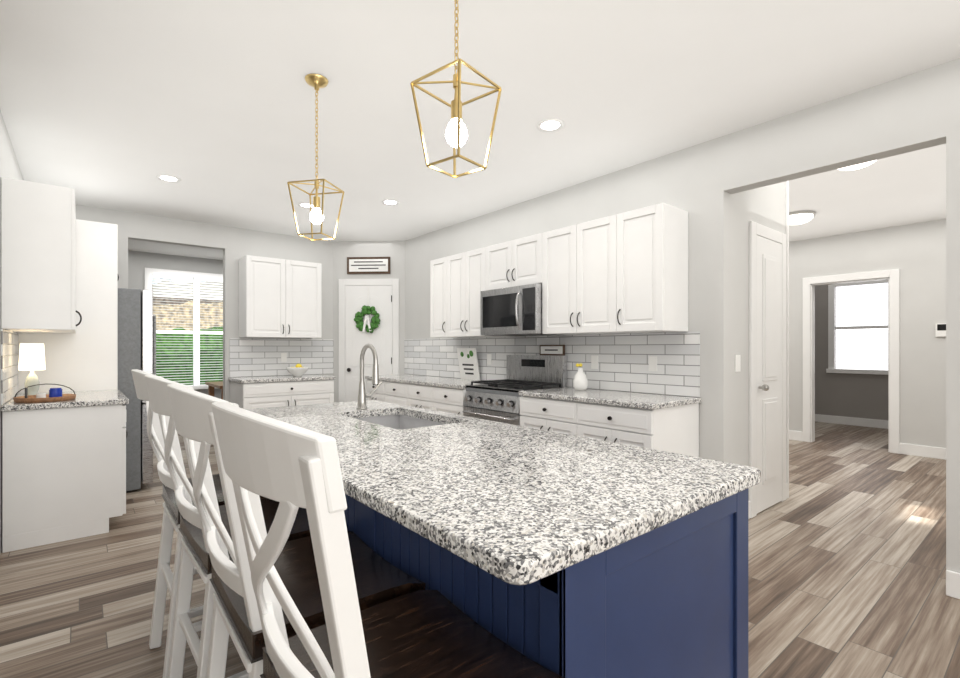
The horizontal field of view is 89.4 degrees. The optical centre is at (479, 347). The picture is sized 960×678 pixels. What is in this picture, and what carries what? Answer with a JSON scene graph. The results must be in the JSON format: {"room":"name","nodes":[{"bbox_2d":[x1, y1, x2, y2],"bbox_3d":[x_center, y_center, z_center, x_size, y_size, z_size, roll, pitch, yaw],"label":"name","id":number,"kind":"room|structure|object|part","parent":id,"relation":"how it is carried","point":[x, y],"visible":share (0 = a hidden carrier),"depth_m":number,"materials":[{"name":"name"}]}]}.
{"room":"kitchen","nodes":[
{"label":"kitchen","id":0,"kind":"room"},
{"bbox_2d":[0,110,23,553],"bbox_3d":[-3.431,-0.100,3.470,0.120,2.740,3.160,0,0,-39],"label":"wall","id":1,"kind":"structure","parent":0,"point":[9,166],"depth_m":3.07,"materials":[{"name":"paint"}]},
{"bbox_2d":[1,329,17,404],"bbox_3d":[-3.276,0.118,3.384,0.008,0.472,0.990,0,0,-39],"label":"tile backsplash","id":2,"kind":"structure","parent":1,"relation":"attached to","point":[9,339],"depth_m":3.25,"materials":[{"name":"white tile"}]},
{"bbox_2d":[1,177,81,332],"bbox_3d":[-3.128,-0.590,3.506,0.387,0.940,0.990,0,0,-40],"label":"upper cabinet","id":3,"kind":"object","parent":1,"relation":"attached to","point":[38,257],"visible":1,"depth_m":3.11,"materials":[{"name":"white wood"}]},
{"bbox_2d":[118,246,323,401],"bbox_3d":[-5.014,-0.100,7.608,5.180,2.740,0.120,0,0,-39],"label":"wall","id":4,"kind":"structure","parent":0,"point":[132,265],"depth_m":6.46,"materials":[{"name":"paint"}]},
{"bbox_2d":[152,274,222,383],"bbox_3d":[-4.619,-0.283,7.898,1.200,1.714,0.035,0,0,-40],"label":"window blinds","id":5,"kind":"object","parent":4,"relation":"attached to","point":[182,279],"visible":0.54,"depth_m":7.79,"materials":[{"name":"white plastic"}]},
{"bbox_2d":[239,255,320,337],"bbox_3d":[-2.486,-0.610,6.081,0.900,0.960,0.387,0,0,-40],"label":"upper cabinet","id":6,"kind":"object","parent":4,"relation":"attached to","point":[279,298],"visible":1,"depth_m":5.92,"materials":[{"name":"white wood"}]},
{"bbox_2d":[230,338,332,376],"bbox_3d":[-2.530,0.118,6.292,1.300,0.472,0.008,0,0,-39],"label":"tile backsplash","id":7,"kind":"structure","parent":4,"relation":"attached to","point":[249,357],"depth_m":6.22,"materials":[{"name":"white tile"}]},
{"bbox_2d":[281,353,286,361],"bbox_3d":[-2.537,0.122,6.276,0.070,0.115,0.005,0,0,-39],"label":"switch plate","id":8,"kind":"object","parent":7,"relation":"attached to","point":[283,355],"depth_m":6.27,"materials":[{"name":"plastic"}]},
{"bbox_2d":[0,422,959,677],"bbox_3d":[1.035,1.320,4.113,13.070,0.100,13.270,0,0,-40],"label":"floor","id":9,"kind":"structure","parent":0,"point":[847,558],"depth_m":2.60,"materials":[{"name":"brown wood"}]},
{"bbox_2d":[1,389,128,552],"bbox_3d":[-3.016,0.813,3.586,0.662,0.914,1.010,0,0,-40],"label":"base cabinet","id":10,"kind":"object","parent":9,"relation":"on","point":[63,470],"visible":1,"depth_m":3.18,"materials":[{"name":"white wood"}]},
{"bbox_2d":[1,389,128,411],"bbox_3d":[-3.024,0.374,3.579,0.640,0.036,1.010,0,0,-40],"label":"countertop","id":11,"kind":"structure","parent":10,"relation":"on","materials":[{"name":"stone"}]},
{"bbox_2d":[18,344,45,394],"bbox_3d":[-3.139,0.162,3.400,0.140,0.385,0.140,0,0,-40],"label":"decorative lamp","id":12,"kind":"object","parent":11,"relation":"on","point":[31,357],"visible":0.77,"depth_m":3.37,"materials":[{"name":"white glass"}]},
{"bbox_2d":[13,384,75,402],"bbox_3d":[-2.938,0.298,3.281,0.320,0.112,0.320,0,0,-40],"label":"decorative tray","id":13,"kind":"object","parent":11,"relation":"on","point":[55,395],"visible":1,"depth_m":3.22,"materials":[{"name":"brown wood"}]},
{"bbox_2d":[17,219,118,393],"bbox_3d":[-3.747,0.105,4.468,0.657,2.330,1.272,0,0,-40],"label":"panel","id":14,"kind":"object","parent":9,"relation":"on","point":[84,357],"visible":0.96,"depth_m":4.05,"materials":[{"name":"white wood"}]},
{"bbox_2d":[118,288,155,492],"bbox_3d":[-3.534,0.375,4.460,0.920,1.790,0.930,0,0,-40],"label":"fridge","id":15,"kind":"object","parent":9,"relation":"on","point":[136,333],"visible":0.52,"depth_m":4.27,"materials":[{"name":"grey metal"}]},
{"bbox_2d":[131,369,262,677],"bbox_3d":[-1.120,0.677,2.025,0.544,1.189,0.459,0,0,-40],"label":"stool","id":16,"kind":"object","parent":9,"relation":"on","point":[166,576],"visible":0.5,"depth_m":1.96,"materials":[{"name":"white wood"}]},
{"bbox_2d":[205,381,222,398],"bbox_3d":[-3.309,0.890,7.316,1.300,0.760,1.000,0,0,-40],"label":"dining table","id":17,"kind":"object","parent":9,"relation":"on","point":[212,386],"visible":0.25,"depth_m":7.17,"materials":[{"name":"brown wood"}]},
{"bbox_2d":[144,375,310,677],"bbox_3d":[-0.801,0.677,1.640,0.547,1.189,0.466,0,0,-40],"label":"stool","id":18,"kind":"object","parent":9,"relation":"on","point":[194,547],"visible":0.42,"depth_m":1.54,"materials":[{"name":"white wood"}]},
{"bbox_2d":[228,374,335,408],"bbox_3d":[-2.418,0.813,5.959,1.090,0.914,0.662,0,0,-40],"label":"base cabinet","id":19,"kind":"object","parent":9,"relation":"on","point":[264,391],"visible":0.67,"depth_m":5.70,"materials":[{"name":"white wood"}]},
{"bbox_2d":[228,374,335,383],"bbox_3d":[-2.425,0.374,5.968,1.090,0.036,0.640,0,0,-40],"label":"countertop","id":20,"kind":"structure","parent":19,"relation":"on","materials":[{"name":"stone"}]},
{"bbox_2d":[286,364,308,376],"bbox_3d":[-2.285,0.275,6.074,0.280,0.159,0.280,0,0,-40],"label":"decorative bowl","id":21,"kind":"object","parent":20,"relation":"on","point":[297,370],"visible":0.98,"depth_m":6.00,"materials":[{"name":"white ceramic"}]},
{"bbox_2d":[167,384,425,677],"bbox_3d":[-0.483,0.677,1.254,0.547,1.189,0.465,0,0,-40],"label":"stool","id":22,"kind":"object","parent":9,"relation":"on","point":[236,616],"visible":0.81,"depth_m":1.13,"materials":[{"name":"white wood"}]},
{"bbox_2d":[365,378,380,400],"bbox_3d":[-1.059,0.832,6.190,0.624,0.876,0.500,0,0,-40],"label":"base cabinet","id":23,"kind":"object","parent":9,"relation":"on","point":[376,395],"depth_m":6.03,"materials":[{"name":"white wood"}]},
{"bbox_2d":[211,402,562,677],"bbox_3d":[-0.166,0.677,0.867,0.544,1.189,0.460,0,0,-40],"label":"stool","id":24,"kind":"object","parent":9,"relation":"on","point":[291,468],"visible":0.98,"depth_m":0.69,"materials":[{"name":"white wood"}]},
{"bbox_2d":[381,378,404,404],"bbox_3d":[-0.735,0.832,5.796,0.624,0.876,0.639,0,0,-40],"label":"base cabinet","id":25,"kind":"object","parent":9,"relation":"on","point":[391,392],"depth_m":5.64,"materials":[{"name":"white wood"}]},
{"bbox_2d":[405,382,428,409],"bbox_3d":[-0.391,0.832,5.380,0.624,0.876,0.559,0,0,-40],"label":"base cabinet","id":26,"kind":"object","parent":9,"relation":"on","point":[416,393],"depth_m":5.24,"materials":[{"name":"white wood"}]},
{"bbox_2d":[429,386,465,415],"bbox_3d":[-0.106,0.832,5.034,0.624,0.876,0.576,0,0,-40],"label":"base cabinet","id":27,"kind":"object","parent":9,"relation":"on","point":[442,394],"depth_m":4.81,"materials":[{"name":"white wood"}]},
{"bbox_2d":[365,374,484,385],"bbox_3d":[-0.573,0.374,5.595,0.640,0.036,2.037,0,0,-40],"label":"countertop","id":28,"kind":"structure","parent":27,"relation":"on","point":[429,380],"depth_m":5.48,"materials":[{"name":"grey stone"}]},
{"bbox_2d":[457,348,479,379],"bbox_3d":[-0.133,0.178,5.463,0.075,0.357,0.340,0,0,-40],"label":"sign","id":29,"kind":"object","parent":28,"relation":"on","point":[468,363],"depth_m":5.45,"materials":[{"name":"white ceramic"}]},
{"bbox_2d":[462,345,566,425],"bbox_3d":[0.297,0.620,4.496,0.663,1.300,0.754,0,0,-40],"label":"stove","id":30,"kind":"object","parent":9,"relation":"on","point":[495,400],"depth_m":4.45,"materials":[{"name":"silver metal"}]},
{"bbox_3d":[0.671,0.019,4.532,0.019,0.098,0.300,0,0,-40],"label":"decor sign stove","id":31,"kind":"part","parent":30,"relation":"part of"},
{"bbox_2d":[344,491,747,677],"bbox_3d":[-0.286,0.834,2.113,0.851,0.872,2.419,0,0,-40],"label":"kitchen island","id":32,"kind":"object","parent":9,"relation":"on","point":[673,602],"depth_m":1.16,"materials":[{"name":"wood"}]},
{"bbox_2d":[245,400,760,594],"bbox_3d":[-0.337,0.376,2.068,1.010,0.040,2.480,0,0,-40],"label":"island countertop","id":33,"kind":"structure","parent":32,"relation":"on","point":[521,507],"depth_m":1.27,"materials":[{"name":"grey stone"}]},
{"bbox_2d":[353,343,381,410],"bbox_3d":[-0.599,0.165,2.805,0.165,0.382,0.221,0,0,-40],"label":"faucet","id":34,"kind":"object","parent":33,"relation":"on","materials":[{"name":"silver metal"}]},
{"bbox_2d":[357,411,444,426],"bbox_3d":[-0.419,0.482,2.505,0.424,0.196,0.724,0,0,-40],"label":"sink","id":35,"kind":"object","parent":33,"relation":"in","point":[394,418],"depth_m":2.83,"materials":[{"name":"silver metal"}]},
{"bbox_2d":[518,387,701,456],"bbox_3d":[0.944,0.813,3.738,0.662,0.914,1.227,0,0,-40],"label":"base cabinet","id":36,"kind":"object","parent":9,"relation":"on","point":[666,423],"visible":0.46,"depth_m":3.41,"materials":[{"name":"white wood"}]},
{"bbox_2d":[518,387,701,409],"bbox_3d":[0.953,0.374,3.745,0.640,0.036,1.227,0,0,-40],"label":"countertop","id":37,"kind":"structure","parent":36,"relation":"on","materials":[{"name":"stone"}]},
{"bbox_2d":[573,363,587,389],"bbox_3d":[0.849,0.242,4.095,0.124,0.226,0.122,0,0,-40],"label":"bottle","id":38,"kind":"object","parent":37,"relation":"on","point":[580,380],"visible":1,"depth_m":4.05,"materials":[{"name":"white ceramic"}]},
{"bbox_2d":[0,0,959,259],"bbox_3d":[1.035,-1.530,4.113,13.070,0.120,13.270,0,0,-40],"label":"ceiling","id":39,"kind":"structure","parent":0,"point":[118,105],"depth_m":2.83,"materials":[{"name":"paint"}]},
{"bbox_2d":[156,174,180,182],"bbox_3d":[-2.693,-1.464,4.195,0.178,0.011,0.178,0,0,42],"label":"recessed light","id":40,"kind":"object","parent":39,"relation":"in","point":[167,178],"depth_m":4.19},
{"bbox_2d":[298,202,312,208],"bbox_3d":[-1.779,-1.464,4.988,0.178,0.011,0.178,0,0,42],"label":"recessed light","id":41,"kind":"object","parent":39,"relation":"in","point":[304,205],"depth_m":4.98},
{"bbox_2d":[287,74,343,240],"bbox_3d":[-0.895,-1.038,2.658,0.217,0.862,0.217,0,0,12],"label":"pendant light","id":42,"kind":"object","parent":39,"relation":"hanging from","point":[316,81],"visible":1,"depth_m":2.64,"materials":[{"name":"gold metal"}]},
{"bbox_2d":[381,199,398,205],"bbox_3d":[-0.901,-1.464,4.882,0.178,0.011,0.178,0,0,42],"label":"recessed light","id":43,"kind":"object","parent":39,"relation":"in","point":[391,202],"depth_m":4.88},
{"bbox_2d":[410,0,501,177],"bbox_3d":[-0.078,-1.035,1.620,0.217,0.867,0.217,0,0,39],"label":"pendant light","id":44,"kind":"object","parent":39,"relation":"hanging from","point":[456,134],"visible":1,"depth_m":1.61,"materials":[{"name":"gold metal"}]},
{"bbox_2d":[537,118,563,131],"bbox_3d":[0.464,-1.464,3.195,0.178,0.011,0.178,0,0,42],"label":"recessed light","id":45,"kind":"object","parent":39,"relation":"in","point":[550,125],"depth_m":3.19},
{"bbox_2d":[789,211,815,224],"bbox_3d":[3.498,-1.417,5.346,0.328,0.104,0.328,0,0,44],"label":"dome","id":46,"kind":"object","parent":39,"relation":"attached to","point":[798,217],"depth_m":5.24,"materials":[{"name":"white glass"}]},
{"bbox_2d":[838,160,875,170],"bbox_3d":[2.848,-1.417,3.683,0.328,0.104,0.328,0,0,44],"label":"dome","id":47,"kind":"object","parent":39,"relation":"attached to","point":[862,165],"depth_m":3.66,"materials":[{"name":"white glass"}]},
{"bbox_2d":[376,58,959,572],"bbox_3d":[1.915,-0.100,3.179,0.120,2.740,10.710,0,0,-39],"label":"wall","id":48,"kind":"structure","parent":0,"point":[724,190],"depth_m":3.57,"materials":[{"name":"paint"}]},
{"bbox_2d":[345,285,391,401],"bbox_3d":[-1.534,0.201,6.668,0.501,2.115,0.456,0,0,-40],"label":"pantry door","id":49,"kind":"structure","parent":48,"relation":"in","point":[379,338],"depth_m":6.66,"materials":[{"name":"white wood"}]},
{"bbox_2d":[354,286,380,332],"bbox_3d":[-1.537,-0.526,6.617,0.372,0.647,0.068,0,0,2],"label":"wreath","id":50,"kind":"object","parent":49,"relation":"hanging from","point":[369,327],"visible":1,"depth_m":6.60,"materials":[{"name":"green plant"}]},
{"bbox_2d":[347,257,389,273],"bbox_3d":[-1.531,-1.135,6.668,0.600,0.230,0.026,0,0,3],"label":"sign","id":51,"kind":"object","parent":48,"relation":"attached to","point":[368,265],"visible":1,"depth_m":6.66,"materials":[{"name":"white wood"}]},
{"bbox_2d":[339,279,398,401],"bbox_3d":[-1.531,0.160,6.673,0.840,2.220,0.020,0,0,3],"label":"door frame","id":52,"kind":"structure","parent":48,"relation":"attached to","point":[343,283],"depth_m":6.67,"materials":[{"name":"white wood"}]},
{"bbox_2d":[487,354,490,364],"bbox_3d":[0.100,0.122,5.266,0.005,0.115,0.070,0,0,-39],"label":"switch plate","id":53,"kind":"object","parent":48,"relation":"attached to","point":[488,355],"depth_m":5.26,"materials":[{"name":"plastic"}]},
{"bbox_2d":[404,332,699,396],"bbox_3d":[0.273,0.118,5.069,0.008,0.472,4.105,0,0,-39],"label":"tile backsplash","id":54,"kind":"structure","parent":48,"relation":"attached to","point":[623,362],"depth_m":4.14,"materials":[{"name":"white tile"}]},
{"bbox_2d":[145,181,959,598],"bbox_3d":[1.610,-0.099,4.619,11.360,2.738,13.080,0,0,-40],"label":"trim","id":55,"kind":"structure","parent":48,"relation":"attached to","point":[891,423],"depth_m":5.87,"materials":[{"name":"white wood"}]},
{"bbox_2d":[430,203,687,337],"bbox_3d":[0.464,-0.560,4.536,0.387,0.880,2.870,0,0,-40],"label":"upper cabinet","id":56,"kind":"object","parent":48,"relation":"attached to","point":[625,272],"visible":0.92,"depth_m":3.82,"materials":[{"name":"white wood"}]},
{"bbox_2d":[480,283,555,335],"bbox_3d":[0.378,-0.338,4.563,0.466,0.434,0.752,0,0,-40],"label":"microwave","id":57,"kind":"object","parent":56,"relation":"attached to","point":[513,311],"visible":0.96,"depth_m":4.39,"materials":[{"name":"silver metal"}]},
{"bbox_2d":[591,355,597,368],"bbox_3d":[0.990,0.122,4.186,0.005,0.115,0.070,0,0,-39],"label":"switch plate","id":58,"kind":"object","parent":48,"relation":"attached to","point":[594,359],"depth_m":4.18,"materials":[{"name":"plastic"}]},
{"bbox_2d":[649,356,656,370],"bbox_3d":[1.340,0.122,3.761,0.005,0.115,0.070,0,0,-39],"label":"switch plate","id":59,"kind":"object","parent":48,"relation":"attached to","point":[652,359],"depth_m":3.76,"materials":[{"name":"plastic"}]},
{"bbox_2d":[735,355,740,371],"bbox_3d":[1.861,0.110,3.497,0.080,0.120,0.008,0,0,-39],"label":"switch plate","id":60,"kind":"object","parent":48,"relation":"attached to","point":[737,357],"depth_m":3.49,"materials":[{"name":"plastic"}]},
{"bbox_2d":[757,235,781,512],"bbox_3d":[2.310,0.201,3.816,0.512,2.115,0.086,0,0,-40],"label":"closet door","id":61,"kind":"structure","parent":48,"relation":"in","point":[769,365],"depth_m":3.81,"materials":[{"name":"white wood"}]},
{"bbox_2d":[836,283,887,369],"bbox_3d":[6.241,-0.340,7.931,0.001,1.380,0.700,0,0,-39],"label":"window","id":62,"kind":"structure","parent":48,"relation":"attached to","point":[862,305],"depth_m":7.92,"materials":[{"name":"white glass"}]},
{"bbox_2d":[935,323,945,336],"bbox_3d":[5.272,-0.205,5.531,0.026,0.150,0.110,0,0,-39],"label":"thermostat","id":63,"kind":"object","parent":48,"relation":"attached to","point":[940,329],"depth_m":5.53,"materials":[{"name":"plastic"}]},
{"label":"outside","id":64,"kind":"structure","parent":0,"visible":0},
{"bbox_2d":[152,277,222,384],"bbox_3d":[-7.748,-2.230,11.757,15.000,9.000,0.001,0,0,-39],"label":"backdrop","id":65,"kind":"structure","parent":64,"point":[169,337],"depth_m":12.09,"materials":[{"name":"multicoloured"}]}
]}

